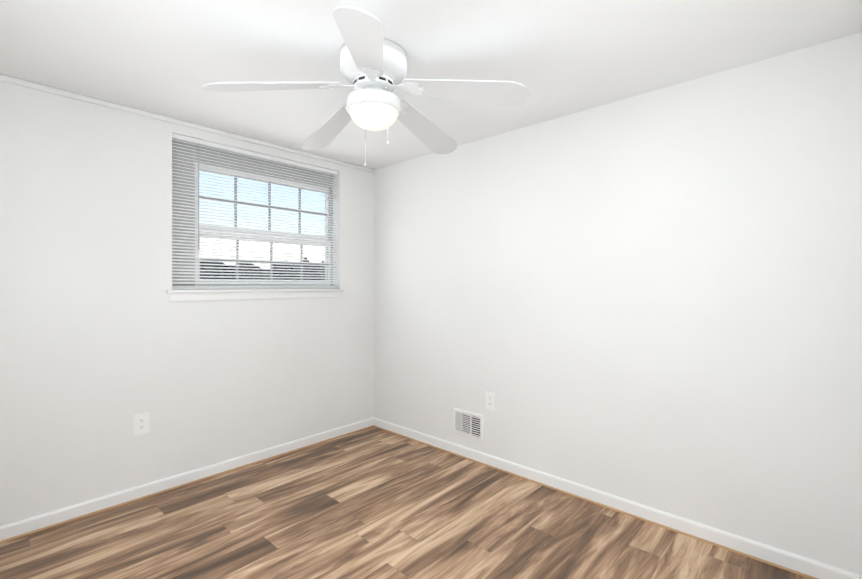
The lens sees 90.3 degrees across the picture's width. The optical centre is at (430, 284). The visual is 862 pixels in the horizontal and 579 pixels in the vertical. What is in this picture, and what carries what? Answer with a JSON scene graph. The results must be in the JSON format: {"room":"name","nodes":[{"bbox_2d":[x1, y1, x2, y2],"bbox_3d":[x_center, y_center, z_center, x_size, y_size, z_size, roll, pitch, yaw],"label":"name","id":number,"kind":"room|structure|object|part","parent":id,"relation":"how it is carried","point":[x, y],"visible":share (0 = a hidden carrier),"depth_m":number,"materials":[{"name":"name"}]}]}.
{"room":"empty bedroom","nodes":[
{"label":"empty bedroom","id":0,"kind":"room"},
{"bbox_2d":[0,81,373,525],"bbox_3d":[-1.538,0.118,2.906,0.220,2.300,3.220,0,0,43],"label":"wall","id":1,"kind":"structure","parent":0,"point":[103,340],"depth_m":2.50,"materials":[{"name":"white paint"}]},
{"bbox_2d":[133,412,149,435],"bbox_3d":[-1.717,0.826,2.544,0.007,0.122,0.082,0,0,43],"label":"electrical outlet","id":2,"kind":"object","parent":1,"relation":"attached to","point":[141,423],"visible":1,"depth_m":2.54,"materials":[{"name":"white plastic"}]},
{"bbox_2d":[0,417,373,542],"bbox_3d":[-1.452,1.229,2.825,0.016,0.078,2.780,0,0,43],"label":"baseboard","id":3,"kind":"structure","parent":1,"relation":"attached to","point":[13,529],"depth_m":2.61,"materials":[{"name":"white wood"}]},
{"bbox_2d":[0,74,374,172],"bbox_3d":[-1.450,-1.017,2.825,0.020,0.030,2.780,0,0,43],"label":"trim","id":4,"kind":"structure","parent":1,"relation":"attached to","point":[33,85],"depth_m":2.60,"materials":[{"name":"white paint"}]},
{"bbox_2d":[169,139,341,301],"bbox_3d":[-1.246,-0.422,3.181,0.187,1.055,1.289,0,0,43],"label":"window","id":5,"kind":"structure","parent":1,"relation":"in","point":[224,162],"depth_m":3.06,"materials":[{"name":"grey plastic"}]},
{"bbox_3d":[-1.215,0.025,3.152,0.022,0.012,1.237,0,0,43],"label":"window blind bottom rail","id":6,"kind":"part","parent":5,"relation":"part of","materials":[{"name":"white plastic"}]},
{"bbox_2d":[172,133,336,174],"bbox_3d":[-1.215,-0.936,3.153,0.025,0.025,1.241,0,0,43],"label":"blind headrail","id":7,"kind":"object","parent":5,"relation":"attached to","point":[222,147],"visible":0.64,"depth_m":3.05,"materials":[{"name":"white plastic"}]},
{"bbox_2d":[193,143,193,287],"bbox_3d":[-1.534,-0.455,2.787,0.002,0.951,0.002,0,0,43],"label":"blind cord","id":8,"kind":"object","parent":7,"relation":"hanging from","point":[193,143],"depth_m":2.81,"materials":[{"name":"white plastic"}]},
{"bbox_2d":[198,143,198,249],"bbox_3d":[-1.513,-0.574,2.796,0.009,0.693,0.006,0,0,43],"label":"blind wand","id":9,"kind":"object","parent":7,"relation":"hanging from","point":[198,196],"visible":1,"depth_m":2.79,"materials":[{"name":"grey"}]},
{"bbox_2d":[266,158,266,286],"bbox_3d":[-1.205,-0.455,3.144,0.002,0.951,0.002,0,0,43],"label":"blind cord","id":10,"kind":"object","parent":7,"relation":"hanging from","point":[266,221],"depth_m":3.14,"materials":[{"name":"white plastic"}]},
{"bbox_2d":[323,171,323,286],"bbox_3d":[-0.877,-0.454,3.499,0.002,0.951,0.002,0,0,43],"label":"blind cord","id":11,"kind":"object","parent":7,"relation":"hanging from","point":[323,171],"depth_m":3.50,"materials":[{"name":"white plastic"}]},
{"bbox_3d":[-1.181,0.079,3.121,0.012,0.052,1.289,0,0,43],"label":"window sill apron","id":12,"kind":"part","parent":5,"relation":"part of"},
{"bbox_3d":[-1.239,-0.411,3.278,0.058,0.838,1.073,0,0,43],"label":"frame","id":13,"kind":"part","parent":5,"relation":"part of","materials":[{"name":"white plastic"}]},
{"bbox_3d":[-1.230,-0.407,3.286,0.044,0.758,1.027,0,0,43],"label":"window muntins","id":14,"kind":"part","parent":5,"relation":"part of","materials":[{"name":"white plastic"}]},
{"bbox_3d":[-1.230,-0.407,3.286,0.034,0.758,1.027,0,0,43],"label":"glass","id":15,"kind":"part","parent":5,"relation":"part of","materials":[{"name":"clear glass"}]},
{"bbox_2d":[166,289,344,292],"bbox_3d":[-1.209,0.043,3.147,0.127,0.020,1.319,0,0,43],"label":"window sill","id":16,"kind":"structure","parent":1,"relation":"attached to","point":[235,290],"depth_m":2.98,"materials":[{"name":"white wood"}]},
{"bbox_2d":[0,427,808,578],"bbox_3d":[-0.318,1.327,1.779,3.540,0.120,3.220,0,0,43],"label":"floor","id":17,"kind":"structure","parent":0,"point":[373,503],"depth_m":2.19,"materials":[{"name":"wood"}]},
{"bbox_2d":[0,0,861,168],"bbox_3d":[-0.318,-1.093,1.780,3.540,0.120,3.220,0,0,43],"label":"ceiling","id":18,"kind":"structure","parent":0,"point":[556,58],"depth_m":1.89,"materials":[{"name":"white paint"}]},
{"bbox_2d":[202,5,529,165],"bbox_3d":[-0.263,-0.801,1.972,1.295,0.462,1.300,0,0,43],"label":"fan","id":19,"kind":"object","parent":18,"relation":"hanging from","point":[373,64],"visible":1,"depth_m":1.83,"materials":[{"name":"white plastic"}]},
{"bbox_3d":[-0.646,-0.824,1.784,0.322,0.121,0.503,0,0,43],"label":"blade","id":20,"kind":"part","parent":19,"relation":"part of","materials":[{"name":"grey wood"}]},
{"bbox_3d":[-0.515,-0.824,2.261,0.533,0.121,0.193,0,0,43],"label":"blade","id":21,"kind":"part","parent":19,"relation":"part of","materials":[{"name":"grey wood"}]},
{"bbox_3d":[-0.235,-0.839,1.514,0.434,0.100,0.428,0,0,43],"label":"blade","id":22,"kind":"part","parent":19,"relation":"part of","materials":[{"name":"grey wood"}]},
{"bbox_3d":[-0.039,-0.824,2.286,0.204,0.121,0.536,0,0,43],"label":"blade","id":23,"kind":"part","parent":19,"relation":"part of","materials":[{"name":"grey wood"}]},
{"bbox_3d":[0.144,-0.824,1.828,0.501,0.121,0.329,0,0,43],"label":"blade","id":24,"kind":"part","parent":19,"relation":"part of","materials":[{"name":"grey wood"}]},
{"bbox_2d":[374,32,861,575],"bbox_3d":[0.699,0.118,2.882,3.100,2.300,0.220,0,0,43],"label":"wall","id":25,"kind":"structure","parent":0,"point":[652,298],"depth_m":2.25,"materials":[{"name":"white paint"}]},
{"bbox_2d":[454,408,483,440],"bbox_3d":[0.269,1.016,3.123,0.271,0.185,0.009,0,0,43],"label":"air vent","id":26,"kind":"object","parent":25,"relation":"in","point":[469,424],"visible":1,"depth_m":3.11,"materials":[{"name":"white metal"}]},
{"bbox_2d":[485,391,495,410],"bbox_3d":[0.414,0.812,2.990,0.082,0.122,0.007,0,0,43],"label":"electrical outlet","id":27,"kind":"object","parent":25,"relation":"attached to","point":[490,400],"visible":1,"depth_m":2.99,"materials":[{"name":"white plastic"}]},
{"bbox_2d":[373,417,858,578],"bbox_3d":[0.619,1.229,2.795,3.074,0.078,0.016,0,0,43],"label":"baseboard","id":28,"kind":"structure","parent":25,"relation":"attached to","point":[805,565],"depth_m":2.29,"materials":[{"name":"white wood"}]},
{"label":"outside","id":29,"kind":"structure","parent":0,"visible":0},
{"bbox_3d":[-16.452,0.924,19.921,44.780,0.300,70.000,0,0,43],"label":"ground","id":30,"kind":"structure","parent":29,"visible":0},
{"bbox_2d":[199,230,324,267],"bbox_3d":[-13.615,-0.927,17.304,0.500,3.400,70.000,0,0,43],"label":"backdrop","id":31,"kind":"object","parent":30,"relation":"on","point":[257,250],"depth_m":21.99,"materials":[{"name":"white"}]},
{"bbox_2d":[200,258,324,279],"bbox_3d":[-2.201,0.202,4.326,1.219,1.134,5.144,0,0,43],"label":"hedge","id":32,"kind":"object","parent":30,"relation":"on","point":[259,272],"depth_m":4.50,"materials":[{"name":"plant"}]}
]}

